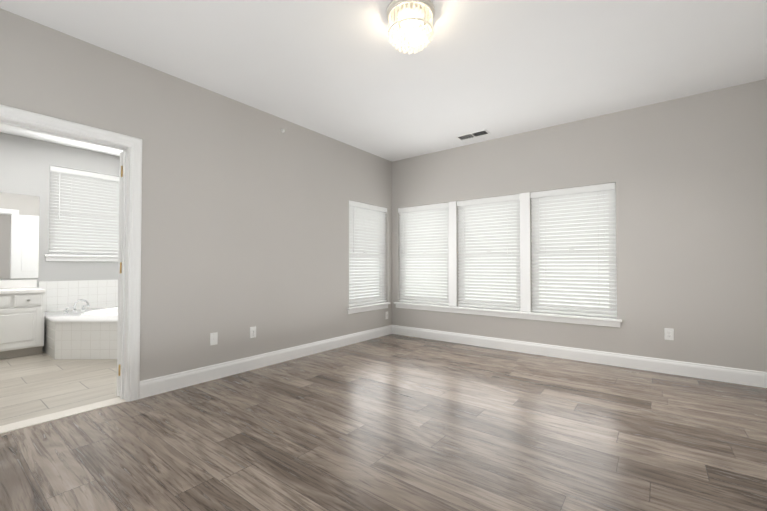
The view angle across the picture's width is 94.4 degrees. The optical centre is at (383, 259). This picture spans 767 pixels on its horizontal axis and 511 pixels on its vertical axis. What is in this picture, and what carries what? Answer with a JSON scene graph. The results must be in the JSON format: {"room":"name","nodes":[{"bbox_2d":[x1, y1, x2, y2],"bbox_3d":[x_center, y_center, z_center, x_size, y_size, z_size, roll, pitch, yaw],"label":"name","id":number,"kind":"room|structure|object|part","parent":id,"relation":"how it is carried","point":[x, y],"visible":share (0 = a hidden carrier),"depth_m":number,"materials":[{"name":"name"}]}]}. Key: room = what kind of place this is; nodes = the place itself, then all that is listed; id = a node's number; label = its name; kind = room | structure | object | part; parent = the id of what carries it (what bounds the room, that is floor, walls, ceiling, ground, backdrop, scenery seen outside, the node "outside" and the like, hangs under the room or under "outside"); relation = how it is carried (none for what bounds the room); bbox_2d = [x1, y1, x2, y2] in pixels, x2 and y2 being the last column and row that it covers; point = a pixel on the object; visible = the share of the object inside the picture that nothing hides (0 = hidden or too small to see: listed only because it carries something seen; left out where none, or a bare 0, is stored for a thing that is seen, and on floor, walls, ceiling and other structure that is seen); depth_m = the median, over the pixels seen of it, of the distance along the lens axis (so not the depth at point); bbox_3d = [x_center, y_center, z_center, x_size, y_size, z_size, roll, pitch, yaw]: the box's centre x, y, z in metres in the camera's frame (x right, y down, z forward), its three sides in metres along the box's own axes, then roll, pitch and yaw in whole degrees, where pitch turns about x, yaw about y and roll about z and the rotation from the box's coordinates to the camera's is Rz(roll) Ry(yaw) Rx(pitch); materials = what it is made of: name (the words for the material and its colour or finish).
{"room":"empty bedroom","nodes":[
{"label":"empty bedroom","id":0,"kind":"room"},
{"bbox_2d":[0,132,119,287],"bbox_3d":[-4.568,-0.209,4.702,0.150,2.715,3.750,-1,-1,38],"label":"wall","id":1,"kind":"structure","parent":0,"point":[26,163],"depth_m":4.71,"materials":[{"name":"paint"}]},
{"bbox_2d":[0,280,35,287],"bbox_3d":[-4.989,0.302,4.005,0.020,0.100,1.552,-1,-1,38],"label":"backsplash","id":2,"kind":"structure","parent":1,"relation":"attached to","point":[3,283],"depth_m":4.48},
{"bbox_2d":[0,192,39,278],"bbox_3d":[-4.982,-0.302,4.034,0.005,1.070,1.545,-1,-1,38],"label":"mirror","id":3,"kind":"object","parent":1,"relation":"attached to","point":[19,235],"visible":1,"depth_m":4.50,"materials":[{"name":"clear glass"}]},
{"bbox_2d":[44,166,118,261],"bbox_3d":[-4.129,-0.610,5.236,0.193,1.282,1.290,-1,-1,38],"label":"bathroom window","id":4,"kind":"structure","parent":1,"relation":"in","point":[79,245],"depth_m":5.03,"materials":[{"name":"white plastic"}]},
{"bbox_3d":[-4.072,-0.014,5.181,0.048,0.088,1.290,-1,-1,38],"label":"bathroom window sill trim","id":5,"kind":"part","parent":4,"relation":"part of","materials":[{"name":"white wood"}]},
{"bbox_2d":[0,8,391,380],"bbox_3d":[-1.590,0.271,3.480,0.150,3.715,5.760,-1,-1,38],"label":"wall","id":6,"kind":"structure","parent":0,"point":[245,220],"depth_m":3.37,"materials":[{"name":"paint"}]},
{"bbox_2d":[0,104,141,401],"bbox_3d":[-2.352,0.064,2.480,0.171,2.095,1.090,-1,-1,38],"label":"door frame","id":7,"kind":"structure","parent":6,"relation":"attached to","point":[135,218],"depth_m":2.81,"materials":[{"name":"white wood"}]},
{"bbox_2d":[117,152,122,395],"bbox_3d":[-1.997,0.120,3.324,0.365,1.995,0.874,-1,-1,38],"label":"door leaf","id":8,"kind":"structure","parent":6,"relation":"in","point":[119,273],"depth_m":2.90,"materials":[{"name":"white wood"}]},
{"bbox_2d":[210,332,217,345],"bbox_3d":[-1.592,0.746,3.335,0.014,0.115,0.070,-1,-1,38],"label":"electrical outlet","id":9,"kind":"object","parent":6,"relation":"attached to","point":[213,338],"visible":1,"depth_m":3.33,"materials":[{"name":"white plastic"}]},
{"bbox_2d":[250,326,255,337],"bbox_3d":[-1.344,0.751,3.661,0.009,0.115,0.070,-1,-1,38],"label":"electrical outlet","id":10,"kind":"object","parent":6,"relation":"attached to","point":[252,332],"visible":1,"depth_m":3.66,"materials":[{"name":"white plastic"}]},
{"bbox_2d":[139,325,391,398],"bbox_3d":[-0.910,1.072,4.215,0.015,0.137,3.445,-1,-1,38],"label":"baseboard","id":11,"kind":"structure","parent":6,"relation":"attached to","point":[161,384],"depth_m":3.59,"materials":[{"name":"white wood"}]},
{"bbox_2d":[349,302,385,307],"bbox_3d":[-0.231,0.669,5.179,0.077,0.024,0.879,-1,-1,38],"label":"window sill","id":12,"kind":"structure","parent":6,"relation":"attached to","point":[366,304],"depth_m":5.18,"materials":[{"name":"white wood"}]},
{"bbox_2d":[347,200,389,313],"bbox_3d":[-0.252,-0.031,5.181,0.193,1.552,0.930,-1,-1,38],"label":"window","id":13,"kind":"structure","parent":6,"relation":"in","point":[369,217],"depth_m":5.18,"materials":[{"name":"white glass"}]},
{"bbox_2d":[353,206,353,252],"bbox_3d":[-0.399,-0.065,4.944,0.039,1.393,0.098,0,-1,-1],"label":"blind cord","id":14,"kind":"object","parent":13,"relation":"attached to","point":[353,229],"visible":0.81,"depth_m":4.89,"materials":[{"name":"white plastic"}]},
{"bbox_3d":[-0.286,-0.074,5.234,0.074,1.464,0.878,-1,-1,38],"label":"left window sash frame","id":15,"kind":"part","parent":13,"relation":"part of","materials":[{"name":"white plastic"}]},
{"bbox_2d":[0,334,766,510],"bbox_3d":[-1.111,1.149,3.096,7.260,0.066,5.460,-1,-1,38],"label":"floor","id":16,"kind":"structure","parent":0,"point":[393,422],"depth_m":2.21,"materials":[{"name":"brown wood"}]},
{"bbox_2d":[0,292,44,358],"bbox_3d":[-4.760,0.762,3.820,0.599,0.745,1.545,-1,-1,38],"label":"bathroom vanity","id":17,"kind":"object","parent":16,"relation":"on","point":[22,307],"depth_m":4.12,"materials":[{"name":"white wood"}]},
{"bbox_2d":[0,288,45,291],"bbox_3d":[-4.768,0.369,3.834,0.578,0.040,1.552,-1,-1,38],"label":"countertop","id":18,"kind":"structure","parent":17,"relation":"on","point":[1,289],"depth_m":4.21,"materials":[{"name":"white stone"}]},
{"bbox_2d":[39,279,117,358],"bbox_3d":[-3.229,0.720,4.732,1.913,0.860,1.740,-1,-1,38],"label":"bathtub","id":19,"kind":"object","parent":16,"relation":"on","point":[80,319],"visible":0.56,"depth_m":4.20,"materials":[{"name":"white tile"}]},
{"bbox_2d":[64,299,89,313],"bbox_3d":[-4.008,0.605,4.633,0.252,0.176,0.273,-1,-1,38],"label":"faucet","id":20,"kind":"object","parent":19,"relation":"on","point":[74,311],"depth_m":4.63,"materials":[{"name":"silver metal"}]},
{"bbox_2d":[0,0,766,161],"bbox_3d":[-1.111,-1.643,3.143,7.560,0.100,5.760,-1,-1,38],"label":"ceiling","id":21,"kind":"structure","parent":0,"point":[345,72],"depth_m":2.79,"materials":[{"name":"paint"}]},
{"bbox_2d":[387,0,434,53],"bbox_3d":[0.175,-1.483,2.303,0.310,0.248,0.310,-1,-1,38],"label":"chandelier","id":22,"kind":"object","parent":21,"relation":"hanging from","point":[410,17],"visible":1,"depth_m":2.24,"materials":[{"name":"white"}]},
{"bbox_2d":[456,129,490,140],"bbox_3d":[1.126,-1.564,4.474,0.400,0.014,0.170,-1,-1,38],"label":"ceiling vent","id":23,"kind":"object","parent":21,"relation":"in","point":[473,135],"visible":1,"depth_m":4.47,"materials":[{"name":"white metal"}]},
{"bbox_2d":[392,79,766,371],"bbox_3d":[1.888,-0.214,4.351,4.310,2.715,0.150,-1,-1,38],"label":"wall","id":24,"kind":"structure","parent":0,"point":[687,175],"depth_m":3.58,"materials":[{"name":"paint"}]},
{"bbox_2d":[398,202,448,304],"bbox_3d":[0.617,-0.073,5.328,0.878,1.464,0.139,-1,-1,38],"label":"window blind","id":25,"kind":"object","parent":24,"relation":"in","point":[436,247],"depth_m":5.29,"materials":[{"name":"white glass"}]},
{"bbox_3d":[0.636,-0.072,5.354,0.878,1.464,0.074,-1,-1,38],"label":"back window sash frame","id":26,"kind":"part","parent":25,"relation":"part of","materials":[{"name":"white plastic"}]},
{"bbox_2d":[403,302,448,305],"bbox_3d":[0.594,0.671,5.286,0.879,0.024,0.077,-1,-1,38],"label":"window sill","id":27,"kind":"structure","parent":24,"relation":"attached to","point":[424,303],"depth_m":5.32,"materials":[{"name":"white wood"}]},
{"bbox_2d":[457,306,520,311],"bbox_3d":[1.378,0.661,4.683,0.859,0.024,0.077,-1,-1,38],"label":"window sill","id":28,"kind":"structure","parent":24,"relation":"attached to","point":[488,308],"depth_m":4.70,"materials":[{"name":"white wood"}]},
{"bbox_2d":[449,192,530,311],"bbox_3d":[1.398,-0.083,4.721,1.098,1.465,0.149,-1,-1,38],"label":"window","id":29,"kind":"structure","parent":24,"relation":"in","point":[471,253],"depth_m":4.66,"materials":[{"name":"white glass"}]},
{"bbox_2d":[463,214,469,264],"bbox_3d":[1.138,-0.067,4.859,0.095,1.393,0.039,0,-1,-1],"label":"blind cord","id":30,"kind":"object","parent":29,"relation":"attached to","point":[463,214],"depth_m":4.87,"materials":[{"name":"white fabric"}]},
{"bbox_3d":[1.421,-0.082,4.750,0.858,1.464,0.074,-1,-1,38],"label":"back window sash frame","id":31,"kind":"part","parent":29,"relation":"part of","materials":[{"name":"white plastic"}]},
{"bbox_2d":[507,214,511,286],"bbox_3d":[1.593,-0.073,4.511,0.034,1.393,0.084,0,-1,-4],"label":"blind cord","id":32,"kind":"object","parent":29,"relation":"attached to","point":[507,250],"depth_m":4.51,"materials":[{"name":"white fabric"}]},
{"bbox_2d":[394,183,621,327],"bbox_3d":[1.385,-0.039,4.702,2.950,1.552,0.193,-1,-1,38],"label":"window","id":33,"kind":"structure","parent":24,"relation":"in","point":[606,237],"depth_m":4.08,"materials":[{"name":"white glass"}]},
{"bbox_2d":[538,197,546,292],"bbox_3d":[1.916,-0.077,4.259,0.098,1.393,0.039,0,-1,-1],"label":"blind cord","id":34,"kind":"object","parent":33,"relation":"attached to","point":[545,259],"depth_m":4.27,"materials":[{"name":"white fabric"}]},
{"bbox_3d":[2.205,-0.092,4.146,0.878,1.464,0.074,-1,-1,38],"label":"back window sash frame","id":35,"kind":"part","parent":33,"relation":"part of","materials":[{"name":"white plastic"}]},
{"bbox_2d":[598,210,604,310],"bbox_3d":[2.384,-0.083,3.901,0.036,1.393,0.087,0,-1,-7],"label":"blind cord","id":36,"kind":"object","parent":33,"relation":"attached to","point":[598,210],"depth_m":3.90,"materials":[{"name":"white fabric"}]},
{"bbox_2d":[533,312,616,318],"bbox_3d":[2.163,0.651,4.079,0.879,0.024,0.077,-1,-1,38],"label":"window sill","id":37,"kind":"structure","parent":24,"relation":"attached to","point":[575,315],"depth_m":4.04,"materials":[{"name":"white wood"}]},
{"bbox_2d":[392,325,766,387],"bbox_3d":[1.778,1.074,4.310,4.160,0.137,0.015,-1,-1,38],"label":"baseboard","id":38,"kind":"structure","parent":24,"relation":"attached to","point":[726,374],"depth_m":3.83,"materials":[{"name":"white wood"}]},
{"bbox_2d":[664,328,673,339],"bbox_3d":[2.826,0.739,3.512,0.070,0.115,0.009,-1,-1,38],"label":"electrical outlet","id":39,"kind":"object","parent":24,"relation":"attached to","point":[669,333],"visible":1,"depth_m":3.51,"materials":[{"name":"white plastic"}]}
]}

